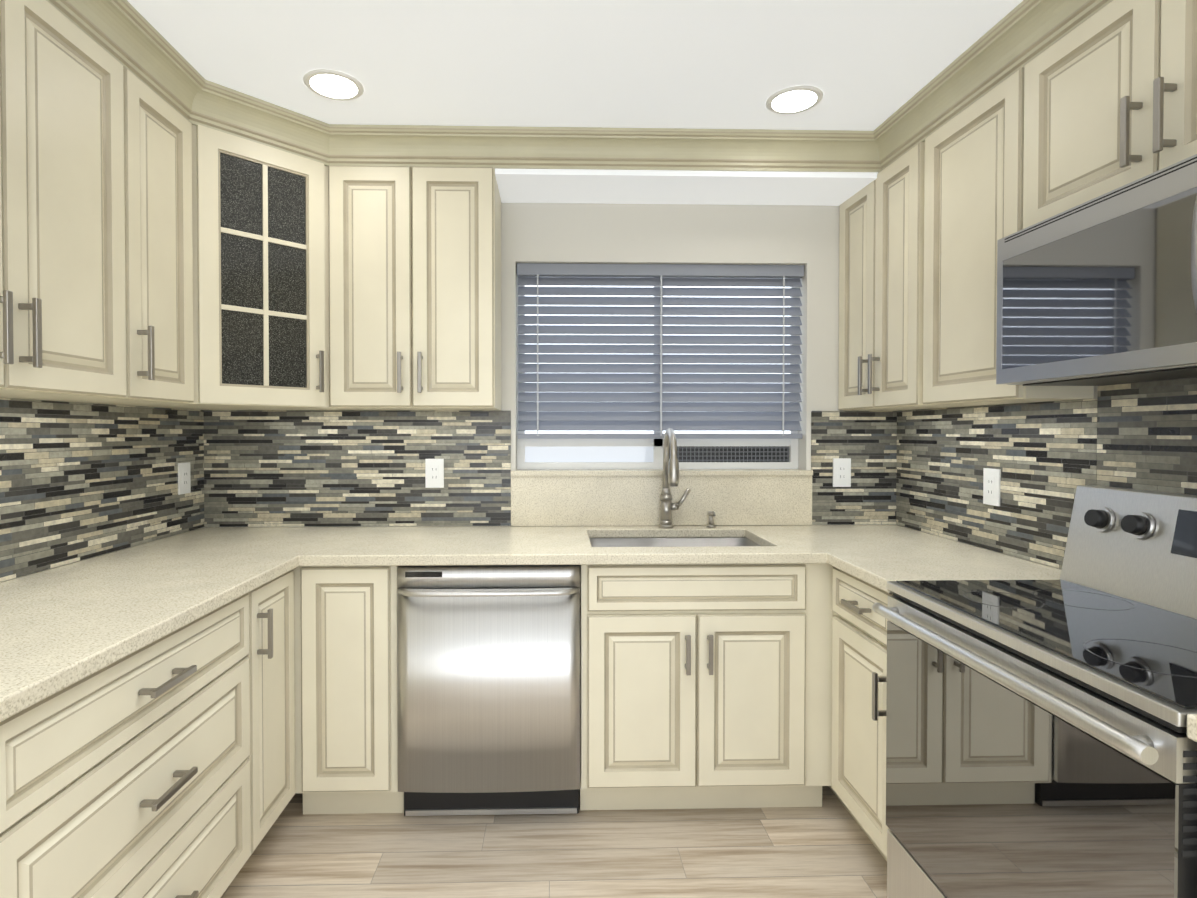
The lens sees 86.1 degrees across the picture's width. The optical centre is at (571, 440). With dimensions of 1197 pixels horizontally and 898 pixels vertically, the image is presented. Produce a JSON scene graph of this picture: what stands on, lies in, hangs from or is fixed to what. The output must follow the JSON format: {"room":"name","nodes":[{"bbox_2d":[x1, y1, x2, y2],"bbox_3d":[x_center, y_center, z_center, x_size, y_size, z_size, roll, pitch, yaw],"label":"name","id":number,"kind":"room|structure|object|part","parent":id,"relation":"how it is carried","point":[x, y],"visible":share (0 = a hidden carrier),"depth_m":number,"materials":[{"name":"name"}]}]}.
{"room":"kitchen","nodes":[
{"label":"kitchen","id":0,"kind":"room"},
{"bbox_2d":[2,398,202,581],"bbox_3d":[-1.542,0.096,0.188,0.120,2.420,4.990,0,1,-1],"label":"wall","id":1,"kind":"structure","parent":0,"point":[109,552],"depth_m":2.04,"materials":[{"name":"white paint"}]},
{"bbox_2d":[0,0,135,403],"bbox_3d":[-1.346,-0.562,1.339,0.311,0.906,0.770,0,1,-1],"label":"upper cabinet","id":2,"kind":"object","parent":1,"relation":"attached to","point":[96,273],"depth_m":1.51,"materials":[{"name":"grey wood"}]},
{"bbox_2d":[0,398,203,581],"bbox_3d":[-1.508,0.134,1.411,0.008,0.487,2.532,0,1,-1],"label":"backsplash","id":3,"kind":"structure","parent":1,"relation":"attached to","point":[80,481],"depth_m":2.02,"materials":[{"name":"tile"}]},
{"bbox_2d":[178,462,190,494],"bbox_3d":[-1.528,0.148,2.528,0.008,0.122,0.076,0,1,-1],"label":"outlet","id":4,"kind":"object","parent":3,"relation":"attached to","point":[184,481],"visible":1,"depth_m":2.52,"materials":[{"name":"white plastic"}]},
{"bbox_2d":[136,76,193,403],"bbox_3d":[-1.360,-0.569,1.886,0.311,0.906,0.323,0,1,-1],"label":"upper cabinet","id":5,"kind":"object","parent":1,"relation":"attached to","point":[164,243],"depth_m":1.89,"materials":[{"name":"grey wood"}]},
{"bbox_2d":[113,124,346,409],"bbox_3d":[-1.212,-0.576,2.364,0.630,0.905,0.620,0,1,-1],"label":"upper cabinet","id":6,"kind":"object","parent":1,"relation":"attached to","point":[260,226],"visible":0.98,"depth_m":2.20,"materials":[{"name":"wood"}]},
{"bbox_3d":[-1.060,-0.570,2.215,0.309,0.892,0.307,0,1,-1],"label":"door","id":7,"kind":"part","parent":6,"relation":"part of","materials":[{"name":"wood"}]},
{"bbox_3d":[-1.061,-0.570,2.216,0.204,0.759,0.203,0,1,-1],"label":"glass","id":8,"kind":"part","parent":6,"relation":"part of","materials":[{"name":"glass"}]},
{"bbox_3d":[-0.915,-0.251,2.327,0.037,0.150,0.037,0,1,-1],"label":"handle","id":9,"kind":"part","parent":6,"relation":"part of","materials":[{"name":"silver metal"}]},
{"bbox_2d":[221,786,886,897],"bbox_3d":[-0.007,1.331,0.244,3.350,0.050,5.390,0,1,-1],"label":"floor","id":10,"kind":"structure","parent":0,"point":[827,849],"depth_m":1.97,"materials":[{"name":"brown wood"}]},
{"bbox_2d":[0,720,3,897],"bbox_3d":[-1.174,0.865,0.555,0.627,0.872,0.784,0,1,-1],"label":"base cabinet","id":11,"kind":"object","parent":10,"relation":"on","point":[2,722],"depth_m":0.98,"materials":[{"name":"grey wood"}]},
{"bbox_2d":[4,587,259,897],"bbox_3d":[-1.194,0.854,1.361,0.627,0.872,0.827,0,1,-1],"label":"base cabinet","id":12,"kind":"object","parent":10,"relation":"on","point":[163,767],"depth_m":1.33,"materials":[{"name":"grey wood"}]},
{"bbox_2d":[0,549,303,721],"bbox_3d":[-1.176,0.401,1.092,0.652,0.035,1.890,0,1,-1],"label":"countertop","id":13,"kind":"structure","parent":12,"relation":"on","point":[64,625],"depth_m":1.49,"materials":[{"name":"stone"}]},
{"bbox_2d":[260,569,294,841],"bbox_3d":[-1.209,0.847,1.924,0.627,0.872,0.301,0,1,-1],"label":"base cabinet","id":14,"kind":"object","parent":10,"relation":"on","point":[277,704],"depth_m":1.95,"materials":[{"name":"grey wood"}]},
{"bbox_2d":[126,525,983,565],"bbox_3d":[-0.062,0.384,2.402,2.946,0.035,0.642,0,1,-1],"label":"countertop","id":15,"kind":"structure","parent":14,"relation":"on","point":[779,544],"depth_m":2.25,"materials":[{"name":"stone"}]},
{"bbox_2d":[658,428,690,527],"bbox_3d":[0.433,0.155,2.600,0.136,0.414,0.225,0,1,-1],"label":"faucet","id":16,"kind":"object","parent":15,"relation":"on","point":[671,471],"visible":1,"depth_m":2.66,"materials":[{"name":"silver metal"}]},
{"bbox_2d":[589,537,759,546],"bbox_3d":[0.393,0.501,2.428,0.686,0.199,0.426,0,1,-1],"label":"sink","id":17,"kind":"object","parent":15,"relation":"in","point":[662,542],"visible":0.06,"depth_m":2.62,"materials":[{"name":"silver metal"}]},
{"bbox_2d":[706,511,715,526],"bbox_3d":[0.587,0.327,2.665,0.040,0.070,0.082,0,1,-1],"label":"soap dispenser","id":18,"kind":"object","parent":15,"relation":"on","point":[711,514],"visible":0.96,"depth_m":2.68,"materials":[{"name":"silver metal"}]},
{"bbox_2d":[293,566,403,813],"bbox_3d":[-0.754,0.840,2.402,0.343,0.872,0.617,0,1,-1],"label":"base cabinet","id":19,"kind":"object","parent":10,"relation":"on","point":[345,617],"depth_m":2.10,"materials":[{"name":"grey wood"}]},
{"bbox_2d":[155,527,351,540],"bbox_3d":[-1.211,0.384,2.396,0.648,0.035,0.360,0,1,-1],"label":"countertop","id":20,"kind":"structure","parent":19,"relation":"on","point":[205,533],"depth_m":2.49,"materials":[{"name":"stone"}]},
{"bbox_2d":[397,565,579,815],"bbox_3d":[-0.278,0.842,2.384,0.599,0.866,0.664,0,1,-1],"label":"dishwasher","id":21,"kind":"object","parent":10,"relation":"on","point":[488,689],"visible":0.98,"depth_m":2.10,"materials":[{"name":"silver metal"}]},
{"bbox_3d":[-0.270,0.493,2.076,0.591,0.019,0.057,0,1,-1],"label":"handle","id":22,"kind":"part","parent":21,"relation":"part of","materials":[{"name":"silver metal"}]},
{"bbox_2d":[579,579,832,809],"bbox_3d":[0.448,0.946,2.434,0.846,0.660,0.617,0,1,-1],"label":"base cabinet","id":23,"kind":"object","parent":10,"relation":"on","point":[705,685],"depth_m":2.13,"materials":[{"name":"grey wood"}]},
{"bbox_2d":[829,566,892,860],"bbox_3d":[1.115,0.842,2.244,0.598,0.872,1.028,0,1,-1],"label":"base cabinet","id":24,"kind":"object","parent":10,"relation":"on","point":[859,674],"visible":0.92,"depth_m":1.92,"materials":[{"name":"beige wood"}]},
{"bbox_2d":[816,549,1060,592],"bbox_3d":[1.121,0.390,1.909,0.606,0.035,0.372,0,1,-1],"label":"countertop","id":25,"kind":"structure","parent":24,"relation":"on","point":[876,567],"depth_m":1.93,"materials":[{"name":"stone"}]},
{"bbox_2d":[872,485,1196,897],"bbox_3d":[1.119,0.708,1.323,0.620,1.165,0.804,0,1,-1],"label":"range","id":26,"kind":"object","parent":10,"relation":"on","point":[1040,743],"visible":1,"depth_m":1.30,"materials":[{"name":"silver metal"}]},
{"bbox_3d":[0.877,1.141,1.323,0.040,0.190,0.796,0,1,-1],"label":"drawer","id":27,"kind":"part","parent":26,"relation":"part of","materials":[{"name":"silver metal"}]},
{"bbox_3d":[0.833,0.449,1.312,0.048,0.027,0.780,0,1,-1],"label":"handle","id":28,"kind":"part","parent":26,"relation":"part of","materials":[{"name":"silver metal"}]},
{"bbox_2d":[896,580,1196,707],"bbox_3d":[1.097,0.379,1.318,0.448,0.004,0.780,0,1,-1],"label":"cooktop","id":29,"kind":"object","parent":26,"relation":"in","point":[1147,646],"depth_m":1.31,"materials":[{"name":"black glass"}]},
{"bbox_2d":[127,0,1022,130],"bbox_3d":[-0.007,-1.139,0.210,3.350,0.050,5.390,0,1,-1],"label":"ceiling","id":30,"kind":"structure","parent":0,"point":[867,65],"depth_m":1.89,"materials":[{"name":"white paint"}]},
{"bbox_2d":[303,69,363,100],"bbox_3d":[-0.761,-1.136,2.051,0.184,0.006,0.184,0,1,-1],"label":"recessed light","id":31,"kind":"object","parent":30,"relation":"in","point":[333,85],"visible":1,"depth_m":2.04,"materials":[{"name":"white plastic"}]},
{"bbox_2d":[47,0,1111,171],"bbox_3d":[0.051,-1.067,1.286,2.520,0.122,2.243,0,1,-1],"label":"crown molding","id":32,"kind":"structure","parent":30,"relation":"attached to","point":[129,36],"depth_m":2.32,"materials":[{"name":"paint"}]},
{"bbox_2d":[495,168,878,205],"bbox_3d":[0.443,-1.074,2.567,1.467,0.143,0.298,0,1,-1],"label":"ceiling soffit","id":33,"kind":"structure","parent":30,"relation":"attached to","point":[668,187],"depth_m":2.52,"materials":[{"name":"white paint"}]},
{"bbox_2d":[765,85,823,114],"bbox_3d":[0.745,-1.137,2.143,0.184,0.006,0.184,0,1,-1],"label":"recessed light","id":34,"kind":"object","parent":30,"relation":"in","point":[794,100],"visible":1,"depth_m":2.13,"materials":[{"name":"white plastic"}]},
{"bbox_2d":[280,202,896,583],"bbox_3d":[-0.072,0.061,2.791,3.190,2.420,0.140,0,1,-1],"label":"wall","id":35,"kind":"structure","parent":0,"point":[807,236],"depth_m":2.72,"materials":[{"name":"white paint"}]},
{"bbox_2d":[204,410,510,526],"bbox_3d":[-0.901,0.117,2.696,1.288,0.487,0.008,0,1,-1],"label":"backsplash","id":36,"kind":"structure","parent":35,"relation":"attached to","point":[270,468],"depth_m":2.69,"materials":[{"name":"tile"}]},
{"bbox_2d":[425,459,443,487],"bbox_3d":[-0.577,0.137,2.696,0.076,0.122,0.008,0,1,-1],"label":"electrical outlet","id":37,"kind":"object","parent":36,"relation":"attached to","point":[434,473],"visible":1,"depth_m":2.69,"materials":[{"name":"white plastic"}]},
{"bbox_2d":[328,166,500,409],"bbox_3d":[-0.599,-0.578,2.513,0.615,0.905,0.352,0,1,-1],"label":"upper cabinet","id":38,"kind":"object","parent":35,"relation":"attached to","point":[414,287],"visible":1,"depth_m":2.38,"materials":[{"name":"beige wood"}]},
{"bbox_2d":[517,276,798,468],"bbox_3d":[0.383,-0.317,2.835,1.244,0.883,0.040,0,1,-1],"label":"window","id":39,"kind":"structure","parent":35,"relation":"in","point":[648,453],"depth_m":2.83,"materials":[{"name":"white plastic"}]},
{"bbox_2d":[517,263,803,438],"bbox_3d":[0.385,-0.383,2.773,1.234,0.748,0.054,0,1,-1],"label":"window blinds","id":40,"kind":"object","parent":39,"relation":"attached to","point":[618,397],"visible":0.96,"depth_m":2.77,"materials":[{"name":"grey plastic"}]},
{"bbox_2d":[511,469,812,525],"bbox_3d":[0.385,0.243,2.764,1.284,0.233,0.111,0,1,-1],"label":"backsplash","id":41,"kind":"structure","parent":35,"relation":"attached to","point":[585,497],"depth_m":2.72,"materials":[{"name":"beige stone"}]},
{"bbox_2d":[811,411,896,524],"bbox_3d":[1.216,0.116,2.750,0.376,0.487,0.008,0,1,-1],"label":"backsplash","id":42,"kind":"structure","parent":35,"relation":"attached to","point":[865,442],"depth_m":2.75,"materials":[{"name":"tile"}]},
{"bbox_2d":[833,458,850,486],"bbox_3d":[1.158,0.137,2.740,0.076,0.122,0.008,0,1,-1],"label":"electrical outlet","id":43,"kind":"object","parent":42,"relation":"attached to","point":[841,472],"visible":1,"depth_m":2.74,"materials":[{"name":"white plastic"}]},
{"bbox_2d":[900,386,1097,569],"bbox_3d":[1.527,0.095,0.266,0.120,2.420,4.990,0,1,-1],"label":"wall","id":44,"kind":"structure","parent":0,"point":[1095,392],"depth_m":1.99,"materials":[{"name":"white paint"}]},
{"bbox_2d":[838,153,932,410],"bbox_3d":[1.276,-0.577,2.457,0.252,0.906,0.573,0,1,-1],"label":"upper cabinet","id":45,"kind":"object","parent":44,"relation":"attached to","point":[872,222],"depth_m":2.46,"materials":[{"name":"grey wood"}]},
{"bbox_2d":[896,399,1096,568],"bbox_3d":[1.413,0.123,2.243,0.008,0.487,1.016,0,1,-1],"label":"backsplash","id":46,"kind":"structure","parent":44,"relation":"attached to","point":[1042,456],"depth_m":2.10,"materials":[{"name":"tile"}]},
{"bbox_2d":[983,468,1000,505],"bbox_3d":[1.407,0.155,2.145,0.008,0.122,0.076,0,1,-1],"label":"outlet","id":47,"kind":"object","parent":46,"relation":"attached to","point":[991,485],"visible":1,"depth_m":2.14,"materials":[{"name":"white plastic"}]},
{"bbox_2d":[906,67,1093,407],"bbox_3d":[1.289,-0.570,1.952,0.252,0.906,0.439,0,1,-1],"label":"upper cabinet","id":48,"kind":"object","parent":44,"relation":"attached to","point":[962,181],"depth_m":1.97,"materials":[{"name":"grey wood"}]},
{"bbox_2d":[1018,0,1196,230],"bbox_3d":[1.327,-0.779,1.341,0.207,0.473,0.774,0,1,-1],"label":"upper cabinet","id":49,"kind":"object","parent":44,"relation":"attached to","point":[1101,101],"depth_m":1.47,"materials":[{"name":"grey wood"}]},
{"bbox_2d":[996,154,1196,385],"bbox_3d":[1.260,-0.337,1.340,0.337,0.393,0.763,0,1,-1],"label":"microwave","id":50,"kind":"object","parent":49,"relation":"attached to","point":[1099,290],"visible":1,"depth_m":1.38,"materials":[{"name":"silver metal"}]},
{"bbox_3d":[1.123,-0.336,1.125,0.052,0.329,0.022,0,1,-1],"label":"handle","id":51,"kind":"part","parent":50,"relation":"part of","materials":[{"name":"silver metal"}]},
{"bbox_2d":[1097,377,1196,494],"bbox_3d":[1.445,0.110,0.977,0.008,0.548,1.515,0,1,-1],"label":"backsplash","id":52,"kind":"structure","parent":44,"relation":"attached to","point":[1147,435],"depth_m":1.58,"materials":[{"name":"tile"}]},
{"bbox_2d":[1187,714,1196,741],"bbox_3d":[1.169,0.409,0.561,0.578,0.035,0.710,0,1,-1],"label":"countertop","id":53,"kind":"structure","parent":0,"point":[1191,718],"depth_m":0.90,"materials":[{"name":"stone"}]}
]}

